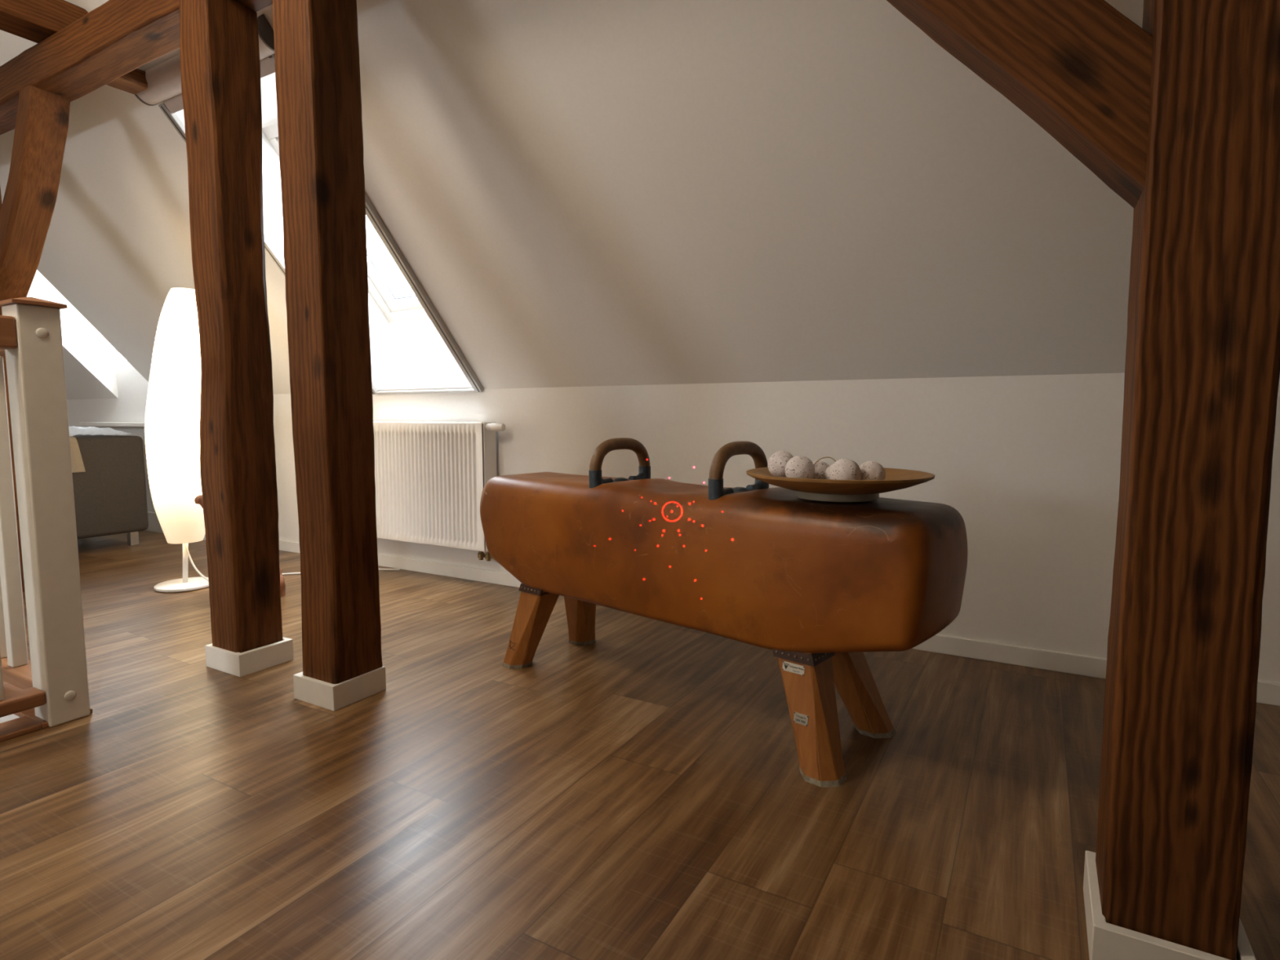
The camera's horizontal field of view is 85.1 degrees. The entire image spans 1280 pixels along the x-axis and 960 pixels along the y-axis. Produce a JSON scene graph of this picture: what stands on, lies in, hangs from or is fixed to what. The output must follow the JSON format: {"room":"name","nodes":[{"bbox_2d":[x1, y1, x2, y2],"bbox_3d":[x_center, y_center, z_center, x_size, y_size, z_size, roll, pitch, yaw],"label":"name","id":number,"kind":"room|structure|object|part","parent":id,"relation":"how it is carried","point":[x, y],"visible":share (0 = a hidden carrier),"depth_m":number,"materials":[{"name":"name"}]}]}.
{"room":"attic living room","nodes":[
{"label":"attic living room","id":0,"kind":"room"},
{"bbox_2d":[0,714,19,723],"bbox_3d":[-2.878,1.406,1.206,1.740,1.500,2.400,3,6,30],"label":"wall","id":1,"kind":"structure","parent":0,"point":[11,717],"depth_m":1.81,"materials":[{"name":"white paint"}]},
{"bbox_2d":[0,680,92,742],"bbox_3d":[-2.816,0.650,1.159,1.825,0.014,2.500,3,6,30],"label":"trim","id":2,"kind":"structure","parent":1,"relation":"attached to","point":[27,722],"depth_m":1.70,"materials":[{"name":"brown wood"}]},
{"bbox_2d":[0,297,89,727],"bbox_3d":[-2.761,0.140,1.081,1.736,1.044,2.502,3,6,30],"label":"stair railing","id":3,"kind":"object","parent":2,"relation":"on","point":[54,682],"visible":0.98,"depth_m":1.69,"materials":[{"name":"white paint"}]},
{"bbox_3d":[-2.205,-0.387,2.101,1.638,0.074,0.070,3,6,30],"label":"handrail","id":4,"kind":"part","parent":3,"relation":"part of","materials":[{"name":"brown wood"}]},
{"bbox_3d":[-2.075,-0.249,0.596,0.070,0.074,2.407,3,6,30],"label":"handrail","id":5,"kind":"part","parent":3,"relation":"part of","materials":[{"name":"brown wood"}]},
{"bbox_3d":[-2.205,0.487,2.181,1.638,0.034,0.070,3,6,30],"label":"rail","id":6,"kind":"part","parent":3,"relation":"part of","materials":[{"name":"brown wood"}]},
{"bbox_3d":[-2.075,0.626,0.676,0.070,0.034,2.407,3,6,30],"label":"rail","id":7,"kind":"part","parent":3,"relation":"part of","materials":[{"name":"brown wood"}]},
{"bbox_2d":[26,270,118,398],"bbox_3d":[-3.499,-0.944,4.245,0.584,0.864,0.759,3,6,30],"label":"window","id":8,"kind":"structure","parent":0,"point":[80,337],"depth_m":4.57,"materials":[{"name":"glass"}]},
{"bbox_2d":[0,0,1143,399],"bbox_3d":[-1.761,-0.951,0.462,10.800,1.570,5.568,3,6,30],"label":"ceiling","id":9,"kind":"structure","parent":0,"point":[582,193],"depth_m":2.06,"materials":[{"name":"white paint"}]},
{"bbox_2d":[175,72,471,390],"bbox_3d":[-1.214,-0.955,2.913,0.687,1.111,1.054,3,6,30],"label":"window","id":10,"kind":"structure","parent":9,"relation":"attached to","point":[408,352],"depth_m":3.34,"materials":[{"name":"glass"}]},
{"bbox_2d":[134,13,484,394],"bbox_3d":[-1.262,-0.935,2.817,0.776,1.133,1.009,3,6,30],"label":"window frame","id":11,"kind":"structure","parent":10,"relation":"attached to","point":[163,79],"depth_m":2.60,"materials":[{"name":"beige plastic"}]},
{"bbox_3d":[-1.542,-0.913,3.023,0.035,1.052,0.928,3,6,30],"label":"guide rail","id":12,"kind":"part","parent":11,"relation":"part of","materials":[{"name":"grey metal"}]},
{"bbox_3d":[-0.946,-0.882,2.683,0.042,1.052,0.928,3,6,30],"label":"guide rail","id":13,"kind":"part","parent":11,"relation":"part of","materials":[{"name":"grey metal"}]},
{"bbox_3d":[-1.125,-1.133,3.053,0.687,0.782,0.697,3,6,30],"label":"frame","id":14,"kind":"part","parent":10,"relation":"part of","materials":[{"name":"white paint"}]},
{"bbox_3d":[-1.125,-1.137,3.052,0.559,0.676,0.612,3,6,30],"label":"sash","id":15,"kind":"part","parent":10,"relation":"part of","materials":[{"name":"white paint"}]},
{"bbox_2d":[0,530,1279,959],"bbox_3d":[-1.761,0.707,0.615,10.800,0.001,5.568,3,6,30],"label":"floor","id":16,"kind":"structure","parent":0,"point":[639,791],"depth_m":1.37,"materials":[{"name":"wood"}]},
{"bbox_2d":[0,187,25,591],"bbox_3d":[-2.755,-0.466,2.937,0.155,1.910,0.153,3,6,30],"label":"timber post","id":17,"kind":"object","parent":16,"relation":"on","point":[4,357],"visible":0.02,"depth_m":2.97,"materials":[{"name":"brown wood"}]},
{"bbox_2d":[0,84,70,315],"bbox_3d":[-2.397,-0.993,2.694,0.678,0.821,0.123,3,6,30],"label":"brace","id":18,"kind":"object","parent":17,"relation":"attached to","point":[42,117],"visible":0.86,"depth_m":2.59,"materials":[{"name":"brown wood"}]},
{"bbox_2d":[71,434,148,546],"bbox_3d":[-3.431,0.072,3.993,0.820,0.645,0.720,3,6,30],"label":"armchair","id":19,"kind":"object","parent":16,"relation":"on","point":[110,498],"visible":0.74,"depth_m":3.94,"materials":[{"name":"fabric"}]},
{"bbox_2d":[69,435,85,472],"bbox_3d":[-3.187,-0.135,3.726,0.175,0.196,0.293,3,6,30],"label":"lampshade","id":20,"kind":"object","parent":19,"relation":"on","point":[77,465],"visible":0.16,"depth_m":3.78,"materials":[{"name":"beige fabric"}]},
{"bbox_3d":[-3.292,0.008,4.231,0.500,0.560,0.160,3,6,30],"label":"backrest","id":21,"kind":"part","parent":19,"relation":"part of","materials":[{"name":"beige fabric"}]},
{"bbox_2d":[68,426,133,435],"bbox_3d":[-3.275,-0.278,3.932,0.519,0.054,0.559,3,6,30],"label":"sheepskin","id":22,"kind":"object","parent":19,"relation":"on","point":[73,430],"visible":0.43,"depth_m":3.93,"materials":[{"name":"white fur"}]},
{"bbox_3d":[-2.995,0.341,4.115,0.044,0.088,0.044,3,6,30],"label":"leg","id":23,"kind":"part","parent":19,"relation":"part of","materials":[{"name":"metal"}]},
{"bbox_2d":[178,0,293,676],"bbox_3d":[-1.203,-0.386,2.065,0.177,1.910,0.170,3,6,30],"label":"timber post","id":24,"kind":"object","parent":16,"relation":"on","point":[220,52],"visible":1,"depth_m":2.01,"materials":[{"name":"brown wood"}]},
{"bbox_2d":[0,0,272,134],"bbox_3d":[-0.953,-1.391,1.838,10.780,0.135,0.135,3,6,30],"label":"timber purlin","id":25,"kind":"object","parent":24,"relation":"on","point":[117,37],"visible":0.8,"depth_m":2.26,"materials":[{"name":"brown wood"}]},
{"bbox_2d":[0,0,88,43],"bbox_3d":[-2.723,-1.458,1.163,0.154,0.124,3.035,3,6,30],"label":"tie beam","id":26,"kind":"structure","parent":25,"relation":"on","point":[33,20],"depth_m":2.32,"materials":[{"name":"brown wood"}]},
{"bbox_2d":[106,68,147,94],"bbox_3d":[-1.821,-1.422,2.464,0.100,0.061,0.095,3,6,30],"label":"block","id":27,"kind":"object","parent":25,"relation":"attached to","point":[134,82],"visible":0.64,"depth_m":2.46,"materials":[{"name":"brown wood"}]},
{"bbox_2d":[194,494,285,596],"bbox_3d":[-1.646,0.275,2.879,0.310,0.446,0.074,-3,6,-26],"label":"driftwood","id":28,"kind":"object","parent":16,"relation":"on","point":[198,500],"visible":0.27,"depth_m":2.93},
{"bbox_2d":[144,288,400,592],"bbox_3d":[-1.693,-0.192,3.252,1.016,1.305,0.296,-3,6,-29],"label":"floor lamp","id":29,"kind":"object","parent":16,"relation":"on","point":[173,406],"visible":0.61,"depth_m":2.96,"materials":[{"name":"white paint"}]},
{"bbox_3d":[-2.003,-0.277,3.067,0.296,1.101,0.298,3,6,30],"label":"lamp shade","id":30,"kind":"part","parent":29,"relation":"part of","materials":[{"name":"beige paper"}]},
{"bbox_3d":[-1.620,0.346,3.299,0.906,0.225,0.141,-2,6,-24],"label":"power cord","id":31,"kind":"part","parent":29,"relation":"part of","materials":[{"name":"white plastic"}]},
{"bbox_2d":[272,0,386,711],"bbox_3d":[-0.821,-0.364,1.826,0.166,1.910,0.167,3,6,30],"label":"timber post","id":32,"kind":"object","parent":16,"relation":"on","point":[317,48],"visible":1,"depth_m":1.78,"materials":[{"name":"brown wood"}]},
{"bbox_2d":[480,437,968,787],"bbox_3d":[0.107,0.240,1.880,1.406,0.698,0.374,5,7,41],"label":"horse","id":33,"kind":"object","parent":16,"relation":"on","point":[819,585],"visible":0.98,"depth_m":1.58,"materials":[{"name":"brown leather"},{"name":"wood"},{"name":"blue grey cast metal"}]},
{"bbox_3d":[-0.331,0.431,2.123,0.172,0.252,0.128,5,7,41],"label":"leg","id":34,"kind":"part","parent":33,"relation":"part of","materials":[{"name":"wood"}]},
{"bbox_3d":[-0.197,0.414,2.316,0.133,0.252,0.143,5,7,41],"label":"leg","id":35,"kind":"part","parent":33,"relation":"part of","materials":[{"name":"wood"}]},
{"bbox_3d":[0.329,0.404,1.495,0.052,0.019,0.004,5,7,41],"label":"name plate","id":36,"kind":"part","parent":33,"relation":"part of","materials":[{"name":"silver metal"}]},
{"bbox_3d":[0.341,0.506,1.475,0.033,0.021,0.004,5,7,41],"label":"name plate","id":37,"kind":"part","parent":33,"relation":"part of","materials":[{"name":"grey metal"}]},
{"bbox_3d":[0.372,0.488,1.509,0.165,0.252,0.130,5,7,41],"label":"leg","id":38,"kind":"part","parent":33,"relation":"part of","materials":[{"name":"wood"}]},
{"bbox_2d":[746,466,934,502],"bbox_3d":[0.437,0.010,1.546,0.399,0.056,0.399,5,7,41],"label":"wooden bowl","id":39,"kind":"object","parent":33,"relation":"on","point":[820,490],"visible":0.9,"depth_m":1.43,"materials":[{"name":"brown wood"}]},
{"bbox_2d":[767,450,793,477],"bbox_3d":[0.329,-0.036,1.616,0.064,0.064,0.064,3,6,30],"label":"ball","id":40,"kind":"object","parent":39,"relation":"in","point":[777,462],"visible":0.69,"depth_m":1.59,"materials":[{"name":"beige stone"}]},
{"bbox_2d":[784,455,814,479],"bbox_3d":[0.356,-0.022,1.551,0.064,0.064,0.065,-3,6,-26],"label":"ball","id":41,"kind":"object","parent":39,"relation":"in","point":[799,466],"visible":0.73,"depth_m":1.53,"materials":[{"name":"beige stone"}]},
{"bbox_2d":[813,460,828,479],"bbox_3d":[0.413,-0.018,1.607,0.052,0.052,0.052,-4,7,-38],"label":"ball","id":42,"kind":"object","parent":39,"relation":"in","point":[820,467],"visible":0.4,"depth_m":1.58,"materials":[{"name":"beige stone"}]},
{"bbox_2d":[812,457,835,479],"bbox_3d":[0.423,-0.023,1.568,0.017,0.059,0.080,-5,7,-43],"label":"wire","id":43,"kind":"object","parent":39,"relation":"in","point":[823,457],"visible":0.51,"depth_m":1.58,"materials":[{"name":"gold metal"}]},
{"bbox_2d":[824,464,832,479],"bbox_3d":[0.440,-0.012,1.561,0.050,0.050,0.050,-3,6,-26],"label":"ball","id":44,"kind":"object","parent":39,"relation":"in","point":[827,471],"visible":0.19,"depth_m":1.55,"materials":[{"name":"beige stone"}]},
{"bbox_2d":[829,458,861,479],"bbox_3d":[0.437,-0.013,1.483,0.064,0.065,0.064,4,7,40],"label":"ball","id":45,"kind":"object","parent":39,"relation":"in","point":[842,468],"visible":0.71,"depth_m":1.46,"materials":[{"name":"beige stone"}]},
{"bbox_2d":[859,461,885,479],"bbox_3d":[0.499,-0.012,1.505,0.058,0.058,0.058,5,7,41],"label":"ball","id":46,"kind":"object","parent":39,"relation":"in","point":[870,470],"visible":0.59,"depth_m":1.48,"materials":[{"name":"beige stone"}]},
{"bbox_3d":[0.510,0.471,1.697,0.194,0.252,0.143,5,7,41],"label":"leg","id":47,"kind":"part","parent":33,"relation":"part of","materials":[{"name":"wood"}]},
{"bbox_2d":[1083,0,1279,959],"bbox_3d":[0.745,-0.280,0.911,0.178,1.910,0.192,3,6,30],"label":"timber post","id":48,"kind":"object","parent":16,"relation":"on","point":[1162,880],"visible":0.94,"depth_m":0.89,"materials":[{"name":"brown wood"}]},
{"bbox_2d":[886,0,1152,208],"bbox_3d":[0.336,-0.826,1.107,0.807,0.864,0.139,3,6,30],"label":"brace","id":49,"kind":"object","parent":48,"relation":"attached to","point":[1081,70],"visible":0.99,"depth_m":0.93,"materials":[{"name":"brown wood"}]},
{"bbox_2d":[66,367,1279,683],"bbox_3d":[-0.377,-0.383,2.941,10.800,1.744,0.001,3,6,30],"label":"wall","id":50,"kind":"structure","parent":0,"point":[1030,465],"depth_m":2.21,"materials":[{"name":"white paint"}]},
{"bbox_2d":[80,348,145,426],"bbox_3d":[-3.320,-0.856,4.566,1.260,1.010,0.160,3,6,30],"label":"window","id":51,"kind":"structure","parent":50,"relation":"in","point":[121,362],"depth_m":4.68,"materials":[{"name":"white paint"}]},
{"bbox_3d":[-3.335,-0.365,4.585,1.260,0.028,0.100,3,6,30],"label":"sill","id":52,"kind":"part","parent":51,"relation":"part of","materials":[{"name":"white paint"}]},
{"bbox_3d":[-3.295,-1.045,4.593,0.624,0.640,0.059,3,6,30],"label":"frame","id":53,"kind":"part","parent":51,"relation":"part of","materials":[{"name":"white paint"}]},
{"bbox_2d":[145,511,205,540],"bbox_3d":[-3.147,0.280,4.561,1.850,0.128,0.032,3,6,30],"label":"trim","id":54,"kind":"structure","parent":50,"relation":"attached to","point":[154,526],"depth_m":4.56,"materials":[{"name":"white paint"}]},
{"bbox_2d":[373,421,505,560],"bbox_3d":[-1.000,0.034,3.276,0.973,0.616,0.104,3,6,30],"label":"radiator","id":55,"kind":"object","parent":50,"relation":"attached to","point":[431,477],"visible":0.76,"depth_m":3.19,"materials":[{"name":"white metal"}]},
{"bbox_2d":[373,421,483,423],"bbox_3d":[-1.041,-0.271,3.265,0.877,0.008,0.082,3,6,30],"label":"grille","id":56,"kind":"object","parent":55,"relation":"attached to","point":[374,422],"depth_m":3.19,"materials":[{"name":"white metal"}]},
{"bbox_3d":[-1.023,0.011,3.322,0.877,0.564,0.010,3,6,30],"label":"panel","id":57,"kind":"part","parent":55,"relation":"part of","materials":[{"name":"white paint"}]},
{"bbox_3d":[-0.659,0.031,3.075,0.006,0.570,0.078,3,6,30],"label":"panel","id":58,"kind":"part","parent":55,"relation":"part of","materials":[{"name":"white paint"}]},
{"bbox_2d":[279,539,1279,706],"bbox_3d":[-0.380,0.457,3.012,10.800,0.058,0.013,3,6,30],"label":"baseboard","id":59,"kind":"structure","parent":50,"relation":"attached to","point":[1268,692],"depth_m":2.18,"materials":[{"name":"white paint"}]}
]}

